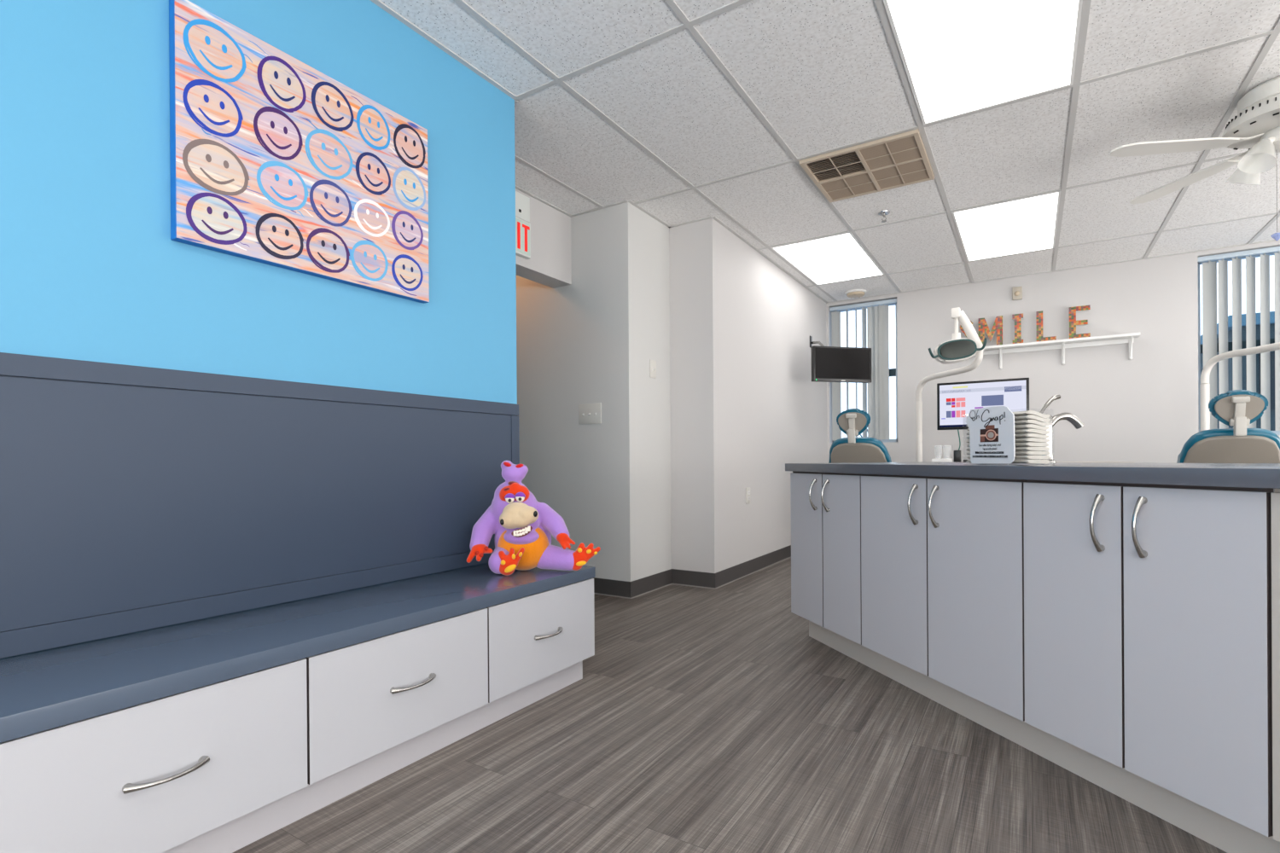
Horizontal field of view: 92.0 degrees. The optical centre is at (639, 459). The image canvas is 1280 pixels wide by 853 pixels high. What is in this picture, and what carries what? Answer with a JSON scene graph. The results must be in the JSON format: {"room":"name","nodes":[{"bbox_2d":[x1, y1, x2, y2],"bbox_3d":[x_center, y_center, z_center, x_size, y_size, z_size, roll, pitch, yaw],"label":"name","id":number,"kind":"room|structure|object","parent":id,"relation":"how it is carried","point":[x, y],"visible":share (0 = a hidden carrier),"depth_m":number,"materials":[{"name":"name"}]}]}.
{"room":"dental clinic","nodes":[
{"label":"dental clinic","id":0,"kind":"room"},
{"bbox_2d":[0,0,671,581],"bbox_3d":[-2.018,-0.353,3.273,3.095,2.440,9.782,0,0,32],"label":"wall","id":1,"kind":"structure","parent":0,"point":[91,269],"depth_m":2.06,"materials":[{"name":"blue paint"}]},
{"bbox_2d":[0,352,519,658],"bbox_3d":[-1.157,0.097,1.711,0.024,0.663,2.334,0,0,32],"label":"wall panel","id":2,"kind":"object","parent":1,"relation":"attached to","point":[133,498],"visible":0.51,"depth_m":1.68,"materials":[{"name":"grey wood"}]},
{"bbox_2d":[168,0,429,303],"bbox_3d":[-1.006,-0.897,1.950,0.033,0.637,0.799,0,0,32],"label":"painting","id":3,"kind":"object","parent":1,"relation":"attached to","point":[276,160],"visible":1,"depth_m":1.85,"materials":[{"name":"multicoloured fabric"}]},
{"bbox_2d":[578,402,601,424],"bbox_3d":[-0.323,-0.294,3.949,0.176,0.130,0.018,0,0,32],"label":"light switch","id":4,"kind":"object","parent":1,"relation":"attached to","point":[588,413],"visible":1,"depth_m":3.95,"materials":[{"name":"white plastic"}]},
{"bbox_2d":[592,577,631,599],"bbox_3d":[-1.292,0.809,4.572,2.924,0.102,0.011,0,0,32],"label":"baseboard","id":5,"kind":"structure","parent":1,"relation":"attached to","point":[602,586],"depth_m":3.86,"materials":[{"name":"grey plastic"}]},
{"bbox_2d":[649,359,656,378],"bbox_3d":[0.089,-0.592,4.028,0.018,0.116,0.072,0,0,32],"label":"light switch","id":6,"kind":"object","parent":1,"relation":"attached to","point":[652,363],"visible":1,"depth_m":4.02,"materials":[{"name":"white plastic"}]},
{"bbox_2d":[672,569,715,589],"bbox_3d":[0.354,0.798,4.143,0.330,0.102,0.011,0,0,32],"label":"baseboard","id":7,"kind":"structure","parent":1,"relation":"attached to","point":[700,579],"depth_m":4.14,"materials":[{"name":"grey plastic"}]},
{"bbox_2d":[809,335,871,383],"bbox_3d":[1.653,-0.919,5.569,0.551,0.509,0.632,0,0,-14],"label":"television","id":8,"kind":"object","parent":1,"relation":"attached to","point":[829,363],"visible":1,"depth_m":5.26,"materials":[{"name":"black plastic"}]},
{"bbox_2d":[515,188,571,288],"bbox_3d":[-0.826,-1.361,3.579,0.155,0.442,1.170,0,0,32],"label":"wall header","id":9,"kind":"structure","parent":0,"point":[549,264],"depth_m":3.85,"materials":[{"name":"grey paint"}]},
{"bbox_2d":[515,191,530,259],"bbox_3d":[-0.741,-1.368,3.531,0.038,0.358,0.310,0,0,32],"label":"exit sign","id":10,"kind":"object","parent":9,"relation":"attached to","point":[522,202],"visible":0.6,"depth_m":3.60,"materials":[{"name":"white plastic"}]},
{"bbox_2d":[232,557,1227,852],"bbox_3d":[0.431,0.913,1.704,9.300,0.120,10.132,0,0,32],"label":"floor","id":11,"kind":"structure","parent":0,"point":[699,720],"depth_m":1.69,"materials":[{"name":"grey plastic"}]},
{"bbox_2d":[0,658,307,852],"bbox_3d":[-1.117,0.669,1.338,0.477,0.392,0.580,0,0,32],"label":"drawer unit","id":12,"kind":"object","parent":11,"relation":"on","point":[220,767],"visible":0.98,"depth_m":1.24,"materials":[{"name":"grey laminate"}]},
{"bbox_2d":[302,608,488,817],"bbox_3d":[-0.807,0.666,1.828,0.477,0.392,0.580,0,0,32],"label":"drawer unit","id":13,"kind":"object","parent":11,"relation":"on","point":[377,707],"visible":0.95,"depth_m":1.67,"materials":[{"name":"grey laminate"}]},
{"bbox_2d":[482,578,594,727],"bbox_3d":[-0.502,0.662,2.312,0.477,0.392,0.565,0,0,32],"label":"drawer unit","id":14,"kind":"object","parent":11,"relation":"on","point":[538,644],"visible":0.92,"depth_m":2.16,"materials":[{"name":"grey laminate"}]},
{"bbox_2d":[790,471,875,670],"bbox_3d":[1.178,0.449,2.842,0.840,0.792,0.560,0,0,-15],"label":"base cabinet","id":15,"kind":"object","parent":11,"relation":"on","point":[825,508],"visible":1,"depth_m":2.69,"materials":[{"name":"grey laminate"}]},
{"bbox_2d":[785,461,1279,488],"bbox_3d":[1.487,0.033,1.785,0.860,0.038,2.770,0,0,-15],"label":"countertop","id":16,"kind":"structure","parent":15,"relation":"on","point":[1244,475],"depth_m":1.61,"materials":[{"name":"grey laminate"}]},
{"bbox_2d":[965,406,1015,463],"bbox_3d":[1.115,-0.077,1.985,0.046,0.186,0.190,0,0,-15],"label":"sign","id":17,"kind":"object","parent":16,"relation":"on","point":[992,429],"visible":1,"depth_m":1.98,"materials":[{"name":"white plastic"}]},
{"bbox_2d":[979,424,998,442],"bbox_3d":[1.120,-0.084,1.985,0.003,0.053,0.071,0,0,-15],"label":"picture","id":18,"kind":"object","parent":17,"relation":"on","point":[991,433],"depth_m":1.98},
{"bbox_2d":[972,451,1007,457],"bbox_3d":[1.122,-0.017,1.984,0.002,0.020,0.140,0,0,-16],"label":"print","id":19,"kind":"object","parent":17,"relation":"on","point":[976,452],"depth_m":1.98},
{"bbox_2d":[1038,394,1084,463],"bbox_3d":[1.626,-0.121,2.400,0.189,0.266,0.064,0,0,0],"label":"faucet","id":20,"kind":"object","parent":16,"relation":"on","point":[1077,422],"visible":0.72,"depth_m":2.39,"materials":[{"name":"grey metal"}]},
{"bbox_3d":[1.191,-0.071,2.011,0.106,0.171,0.252,0,0,-15],"label":"towel holder","id":21,"kind":"object","parent":16,"relation":"on","visible":0},
{"bbox_2d":[966,459,1049,463],"bbox_3d":[1.191,0.005,2.011,0.096,0.012,0.239,0,0,-15],"label":"paper towel","id":22,"kind":"object","parent":21,"relation":"in","point":[968,461],"visible":0.54,"depth_m":1.90,"materials":[{"name":"white paper"}]},
{"bbox_2d":[966,455,1049,459],"bbox_3d":[1.191,-0.008,2.010,0.096,0.012,0.238,0,0,-15],"label":"paper towel","id":23,"kind":"object","parent":22,"relation":"on","point":[1016,456],"visible":0.53,"depth_m":1.90,"materials":[{"name":"white paper"}]},
{"bbox_2d":[966,451,1049,455],"bbox_3d":[1.191,-0.021,2.011,0.096,0.012,0.239,0,0,-15],"label":"paper towel","id":24,"kind":"object","parent":23,"relation":"on","point":[1017,453],"visible":0.51,"depth_m":1.90,"materials":[{"name":"white paper"}]},
{"bbox_2d":[965,447,1049,451],"bbox_3d":[1.191,-0.034,2.011,0.096,0.012,0.240,0,0,-15],"label":"paper towel","id":25,"kind":"object","parent":24,"relation":"on","point":[1017,449],"visible":0.55,"depth_m":1.90,"materials":[{"name":"white paper"}]},
{"bbox_2d":[965,442,1049,447],"bbox_3d":[1.191,-0.047,2.011,0.096,0.013,0.238,0,0,-15],"label":"paper towel","id":26,"kind":"object","parent":25,"relation":"on","point":[1031,444],"visible":0.57,"depth_m":1.90,"materials":[{"name":"white paper"}]},
{"bbox_2d":[965,437,1050,443],"bbox_3d":[1.190,-0.060,2.011,0.096,0.015,0.241,0,0,-15],"label":"paper towel","id":27,"kind":"object","parent":26,"relation":"on","point":[1023,439],"visible":0.57,"depth_m":1.90,"materials":[{"name":"white paper"}]},
{"bbox_2d":[965,433,1049,439],"bbox_3d":[1.190,-0.074,2.012,0.096,0.016,0.239,0,0,-15],"label":"paper towel","id":28,"kind":"object","parent":27,"relation":"on","point":[1019,435],"visible":0.48,"depth_m":1.90,"materials":[{"name":"white paper"}]},
{"bbox_2d":[965,428,1050,435],"bbox_3d":[1.191,-0.087,2.010,0.096,0.017,0.240,0,0,-15],"label":"paper towel","id":29,"kind":"object","parent":28,"relation":"on","point":[1030,430],"visible":0.49,"depth_m":1.90,"materials":[{"name":"white paper"}]},
{"bbox_2d":[966,424,1049,430],"bbox_3d":[1.190,-0.100,2.011,0.096,0.019,0.236,0,0,-15],"label":"paper towel","id":30,"kind":"object","parent":29,"relation":"on","point":[1026,426],"visible":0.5,"depth_m":1.90,"materials":[{"name":"white paper"}]},
{"bbox_2d":[965,419,1049,427],"bbox_3d":[1.190,-0.113,2.011,0.096,0.020,0.238,0,0,-15],"label":"paper towel","id":31,"kind":"object","parent":30,"relation":"on","point":[1022,421],"visible":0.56,"depth_m":1.90,"materials":[{"name":"white paper"}]},
{"bbox_2d":[1014,414,1050,422],"bbox_3d":[1.190,-0.126,2.011,0.096,0.022,0.242,0,0,-15],"label":"paper towel","id":32,"kind":"object","parent":31,"relation":"on","point":[1030,416],"visible":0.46,"depth_m":1.90,"materials":[{"name":"white paper"}]},
{"bbox_2d":[965,410,1050,418],"bbox_3d":[1.190,-0.140,2.010,0.096,0.023,0.240,0,0,-15],"label":"paper towel","id":33,"kind":"object","parent":32,"relation":"on","point":[1026,412],"visible":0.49,"depth_m":1.90,"materials":[{"name":"white paper"}]},
{"bbox_2d":[828,408,891,463],"bbox_3d":[1.898,0.235,4.969,0.530,1.201,1.643,0,0,32],"label":"dental chair","id":34,"kind":"object","parent":11,"relation":"on","point":[852,422],"visible":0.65,"depth_m":4.35,"materials":[{"name":"white"}]},
{"bbox_2d":[836,408,870,436],"bbox_3d":[1.500,-0.259,4.344,0.232,0.197,0.055,0,14,32],"label":"cushion","id":35,"kind":"object","parent":34,"relation":"on","point":[863,419],"depth_m":4.30,"materials":[{"name":"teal plastic"}]},
{"bbox_2d":[828,436,891,463],"bbox_3d":[1.642,0.123,4.564,0.424,0.700,0.060,0,38,32],"label":"cushion","id":36,"kind":"object","parent":34,"relation":"on","point":[865,449],"depth_m":4.38,"materials":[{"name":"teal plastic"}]},
{"bbox_2d":[861,474,1041,756],"bbox_3d":[1.352,0.449,2.211,0.840,0.792,0.751,0,0,-15],"label":"base cabinet","id":37,"kind":"object","parent":11,"relation":"on","point":[942,558],"visible":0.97,"depth_m":2.01,"materials":[{"name":"grey laminate"}]},
{"bbox_2d":[915,307,987,462],"bbox_3d":[2.473,-0.156,5.052,0.419,1.976,1.042,0,0,14],"label":"lamp","id":38,"kind":"object","parent":11,"relation":"on","point":[957,350],"visible":0.92,"depth_m":4.63,"materials":[{"name":"white"}]},
{"bbox_2d":[953,461,1134,462],"bbox_3d":[2.822,0.423,4.539,1.220,0.815,0.536,0,0,32],"label":"base cabinet","id":39,"kind":"object","parent":11,"relation":"on","point":[953,462],"visible":0.03,"depth_m":4.15,"materials":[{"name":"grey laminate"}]},
{"bbox_2d":[931,459,953,462],"bbox_3d":[2.279,0.005,4.658,0.135,0.026,0.090,0,0,32],"label":"tray","id":40,"kind":"object","parent":39,"relation":"on","point":[933,460],"visible":0.8,"depth_m":4.62,"materials":[{"name":"white plastic"}]},
{"bbox_2d":[953,450,961,462],"bbox_3d":[2.369,-0.027,4.613,0.048,0.090,0.050,0,0,32],"label":"box","id":41,"kind":"object","parent":39,"relation":"on","point":[957,454],"visible":1,"depth_m":4.59,"materials":[{"name":"black plastic"}]},
{"bbox_2d":[936,378,1029,462],"bbox_3d":[2.558,-0.290,4.631,0.606,0.612,0.214,0,0,32],"label":"monitor","id":42,"kind":"object","parent":39,"relation":"on","point":[955,400],"visible":0.8,"depth_m":4.67,"materials":[{"name":"black plastic"}]},
{"bbox_2d":[1023,479,1279,852],"bbox_3d":[1.527,0.449,1.580,0.840,0.792,0.557,0,0,-15],"label":"base cabinet","id":43,"kind":"object","parent":11,"relation":"on","point":[1148,608],"visible":0.99,"depth_m":1.41,"materials":[{"name":"grey laminate"}]},
{"bbox_2d":[1176,389,1279,463],"bbox_3d":[3.572,0.225,3.911,0.530,1.201,1.643,0,0,32],"label":"dental chair","id":44,"kind":"object","parent":11,"relation":"on","point":[1237,410],"visible":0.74,"depth_m":3.30,"materials":[{"name":"white"}]},
{"bbox_2d":[1176,428,1279,463],"bbox_3d":[3.316,0.113,3.506,0.424,0.700,0.060,0,38,32],"label":"cushion","id":45,"kind":"object","parent":44,"relation":"on","point":[1259,445],"depth_m":3.35,"materials":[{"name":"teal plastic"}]},
{"bbox_2d":[1208,389,1268,427],"bbox_3d":[3.174,-0.269,3.286,0.232,0.197,0.055,0,14,32],"label":"headrest cover","id":46,"kind":"object","parent":44,"relation":"on","point":[1221,407],"depth_m":3.26,"materials":[{"name":"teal plastic"}]},
{"bbox_2d":[1200,342,1279,431],"bbox_3d":[4.164,0.015,4.160,0.219,1.613,1.080,0,0,4],"label":"lamp","id":47,"kind":"object","parent":11,"relation":"on","point":[1205,386],"visible":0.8,"depth_m":4.56,"materials":[{"name":"white"}]},
{"bbox_2d":[1270,488,1279,842],"bbox_3d":[1.736,0.449,0.893,0.802,0.792,0.878,0,0,-15],"label":"base cabinet","id":48,"kind":"object","parent":11,"relation":"on","point":[1275,497],"visible":0.98,"depth_m":1.20,"materials":[{"name":"grey"}]},
{"bbox_3d":[-1.427,0.672,0.848,0.477,0.392,0.580,0,0,32],"label":"drawer unit","id":49,"kind":"object","parent":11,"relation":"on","visible":0},
{"bbox_2d":[0,563,595,743],"bbox_3d":[-0.981,0.450,1.586,0.447,0.042,2.307,0,0,32],"label":"bench","id":50,"kind":"object","parent":49,"relation":"on","point":[47,689],"visible":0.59,"depth_m":1.46,"materials":[{"name":"grey laminate"}]},
{"bbox_2d":[466,460,600,575],"bbox_3d":[-0.394,0.213,2.373,0.490,0.422,0.276,0,0,0],"label":"plush toy","id":51,"kind":"object","parent":50,"relation":"on","point":[522,526],"visible":1,"depth_m":2.32,"materials":[{"name":"purple fabric"}]},
{"bbox_2d":[669,218,827,573],"bbox_3d":[1.117,-0.379,5.368,0.323,2.440,2.889,0,0,32],"label":"wall","id":52,"kind":"structure","parent":0,"point":[746,404],"depth_m":4.36,"materials":[{"name":"grey paint"}]},
{"bbox_2d":[631,569,672,599],"bbox_3d":[0.084,0.800,4.015,0.011,0.102,0.516,0,0,32],"label":"baseboard","id":53,"kind":"structure","parent":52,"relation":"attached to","point":[644,585],"depth_m":4.00,"materials":[{"name":"grey plastic"}]},
{"bbox_2d":[745,487,750,504],"bbox_3d":[0.797,0.263,4.543,0.009,0.118,0.072,0,0,32],"label":"wall outlet","id":54,"kind":"object","parent":52,"relation":"attached to","point":[747,490],"visible":1,"depth_m":4.53,"materials":[{"name":"white plastic"}]},
{"bbox_2d":[715,545,791,588],"bbox_3d":[1.214,0.789,5.197,0.011,0.102,2.689,0,0,32],"label":"baseboard","id":55,"kind":"structure","parent":52,"relation":"attached to","point":[723,578],"depth_m":4.57,"materials":[{"name":"grey plastic"}]},
{"bbox_2d":[370,0,1279,303],"bbox_3d":[0.413,-1.645,1.699,9.300,0.124,10.132,0,0,32],"label":"ceiling","id":56,"kind":"structure","parent":0,"point":[679,112],"depth_m":2.92,"materials":[{"name":"tile"}]},
{"bbox_2d":[770,232,884,285],"bbox_3d":[1.547,-1.598,4.993,0.584,0.006,1.194,0,0,32],"label":"recessed light","id":57,"kind":"object","parent":56,"relation":"in","point":[837,258],"visible":1,"depth_m":4.93,"materials":[{"name":"white plastic"}]},
{"bbox_2d":[844,289,866,298],"bbox_3d":[2.059,-1.582,5.904,0.196,0.049,0.196,0,0,32],"label":"smoke detector","id":58,"kind":"object","parent":56,"relation":"attached to","point":[854,293],"visible":1,"depth_m":5.85,"materials":[{"name":"white plastic"}]},
{"bbox_2d":[799,128,934,202],"bbox_3d":[1.252,-1.586,3.383,0.582,0.020,0.596,0,0,32],"label":"ceiling vent","id":59,"kind":"object","parent":56,"relation":"in","point":[901,160],"visible":1,"depth_m":3.35,"materials":[{"name":"beige"}]},
{"bbox_2d":[878,210,890,222],"bbox_3d":[1.578,-1.570,3.998,0.072,0.058,0.072,0,0,32],"label":"sprinkler head","id":60,"kind":"object","parent":56,"relation":"attached to","point":[883,213],"visible":1,"depth_m":3.99},
{"bbox_2d":[883,0,1082,125],"bbox_3d":[1.274,-1.591,2.278,0.584,0.006,1.194,0,0,32],"label":"recessed light","id":61,"kind":"object","parent":56,"relation":"in","point":[959,57],"visible":1,"depth_m":2.39,"materials":[{"name":"white plastic"}]},
{"bbox_2d":[951,191,1060,261],"bbox_3d":[2.578,-1.604,4.342,0.584,0.006,1.194,0,0,32],"label":"recessed light","id":62,"kind":"object","parent":56,"relation":"in","point":[1027,224],"visible":1,"depth_m":4.26,"materials":[{"name":"white plastic"}]},
{"bbox_2d":[1110,75,1279,241],"bbox_3d":[2.776,-1.274,2.614,1.296,0.655,1.281,0,0,32],"label":"ceiling fan","id":63,"kind":"object","parent":56,"relation":"hanging from","point":[1256,124],"visible":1,"depth_m":2.69,"materials":[{"name":"white"}]},
{"bbox_2d":[826,240,1279,463],"bbox_3d":[4.364,-0.402,4.908,5.659,2.440,0.200,0,0,32],"label":"wall","id":64,"kind":"structure","parent":0,"point":[1143,409],"depth_m":5.18,"materials":[{"name":"grey paint"}]},
{"bbox_2d":[832,302,897,442],"bbox_3d":[2.287,-0.869,6.270,0.656,1.400,0.058,0,0,32],"label":"window","id":65,"kind":"structure","parent":64,"relation":"in","point":[893,372],"depth_m":6.09,"materials":[{"name":"blue"}]},
{"bbox_2d":[829,298,896,440],"bbox_3d":[2.236,-0.881,6.190,0.648,1.365,0.089,0,0,32],"label":"vertical blind","id":66,"kind":"object","parent":65,"relation":"attached to","point":[877,317],"visible":0.72,"depth_m":6.15,"materials":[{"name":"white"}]},
{"bbox_2d":[1012,286,1022,300],"bbox_3d":[3.309,-1.462,5.425,0.072,0.110,0.039,0,0,32],"label":"wall sensor","id":67,"kind":"object","parent":64,"relation":"attached to","point":[1017,291],"visible":1,"depth_m":5.42,"materials":[{"name":"beige plastic"}]},
{"bbox_2d":[973,332,1140,369],"bbox_3d":[3.447,-0.905,5.288,1.290,0.201,0.130,0,0,32],"label":"wall shelf","id":68,"kind":"object","parent":64,"relation":"attached to","point":[1124,338],"visible":0.94,"depth_m":5.22,"materials":[{"name":"white plastic"}]},
{"bbox_2d":[960,320,973,338],"bbox_3d":[2.962,-1.135,5.598,0.112,0.259,0.042,0,0,32],"label":"letter","id":69,"kind":"object","parent":68,"relation":"on","point":[961,327],"visible":0.23,"depth_m":5.60,"materials":[{"name":"multicoloured plastic"}]},
{"bbox_2d":[978,315,1003,345],"bbox_3d":[3.119,-1.135,5.499,0.188,0.262,0.042,0,0,32],"label":"letter","id":70,"kind":"object","parent":68,"relation":"on","point":[997,325],"visible":0.91,"depth_m":5.47,"materials":[{"name":"multicoloured plastic"}]},
{"bbox_2d":[1012,313,1023,343],"bbox_3d":[3.293,-1.137,5.389,0.080,0.262,0.042,0,0,32],"label":"letter","id":71,"kind":"object","parent":68,"relation":"on","point":[1017,317],"visible":0.97,"depth_m":5.37,"materials":[{"name":"multicoloured plastic"}]},
{"bbox_2d":[1035,310,1056,341],"bbox_3d":[3.468,-1.139,5.279,0.140,0.266,0.042,0,0,32],"label":"letter","id":72,"kind":"object","parent":68,"relation":"on","point":[1038,314],"visible":0.94,"depth_m":5.28,"materials":[{"name":"multicoloured plastic"}]},
{"bbox_2d":[1068,304,1090,338],"bbox_3d":[3.663,-1.143,5.155,0.145,0.270,0.042,0,0,32],"label":"letter","id":73,"kind":"object","parent":68,"relation":"on","point":[1073,322],"visible":0.97,"depth_m":5.15,"materials":[{"name":"multicoloured plastic"}]},
{"bbox_2d":[1198,252,1279,435],"bbox_3d":[4.919,-0.888,4.607,1.195,1.405,0.058,0,0,32],"label":"window","id":74,"kind":"structure","parent":64,"relation":"in","point":[1271,340],"depth_m":4.89,"materials":[{"name":"blue"}]},
{"bbox_2d":[1197,245,1279,430],"bbox_3d":[4.870,-0.900,4.525,1.192,1.370,0.062,0,0,32],"label":"vertical blind","id":75,"kind":"object","parent":74,"relation":"attached to","point":[1209,269],"visible":0.7,"depth_m":4.72,"materials":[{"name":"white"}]},
{"label":"outside","id":76,"kind":"structure","parent":0,"visible":0},
{"bbox_3d":[51.932,3.682,54.087,150.000,0.200,133.118,0,0,32],"label":"ground","id":77,"kind":"structure","parent":76,"visible":0},
{"bbox_2d":[1200,311,1275,430],"bbox_3d":[36.749,-0.745,20.546,28.200,9.000,14.400,0,0,32],"label":"office building","id":78,"kind":"structure","parent":77,"relation":"on","point":[1271,313],"depth_m":21.75,"materials":[{"name":"glass"},{"name":"concrete"},{"name":"metal"}]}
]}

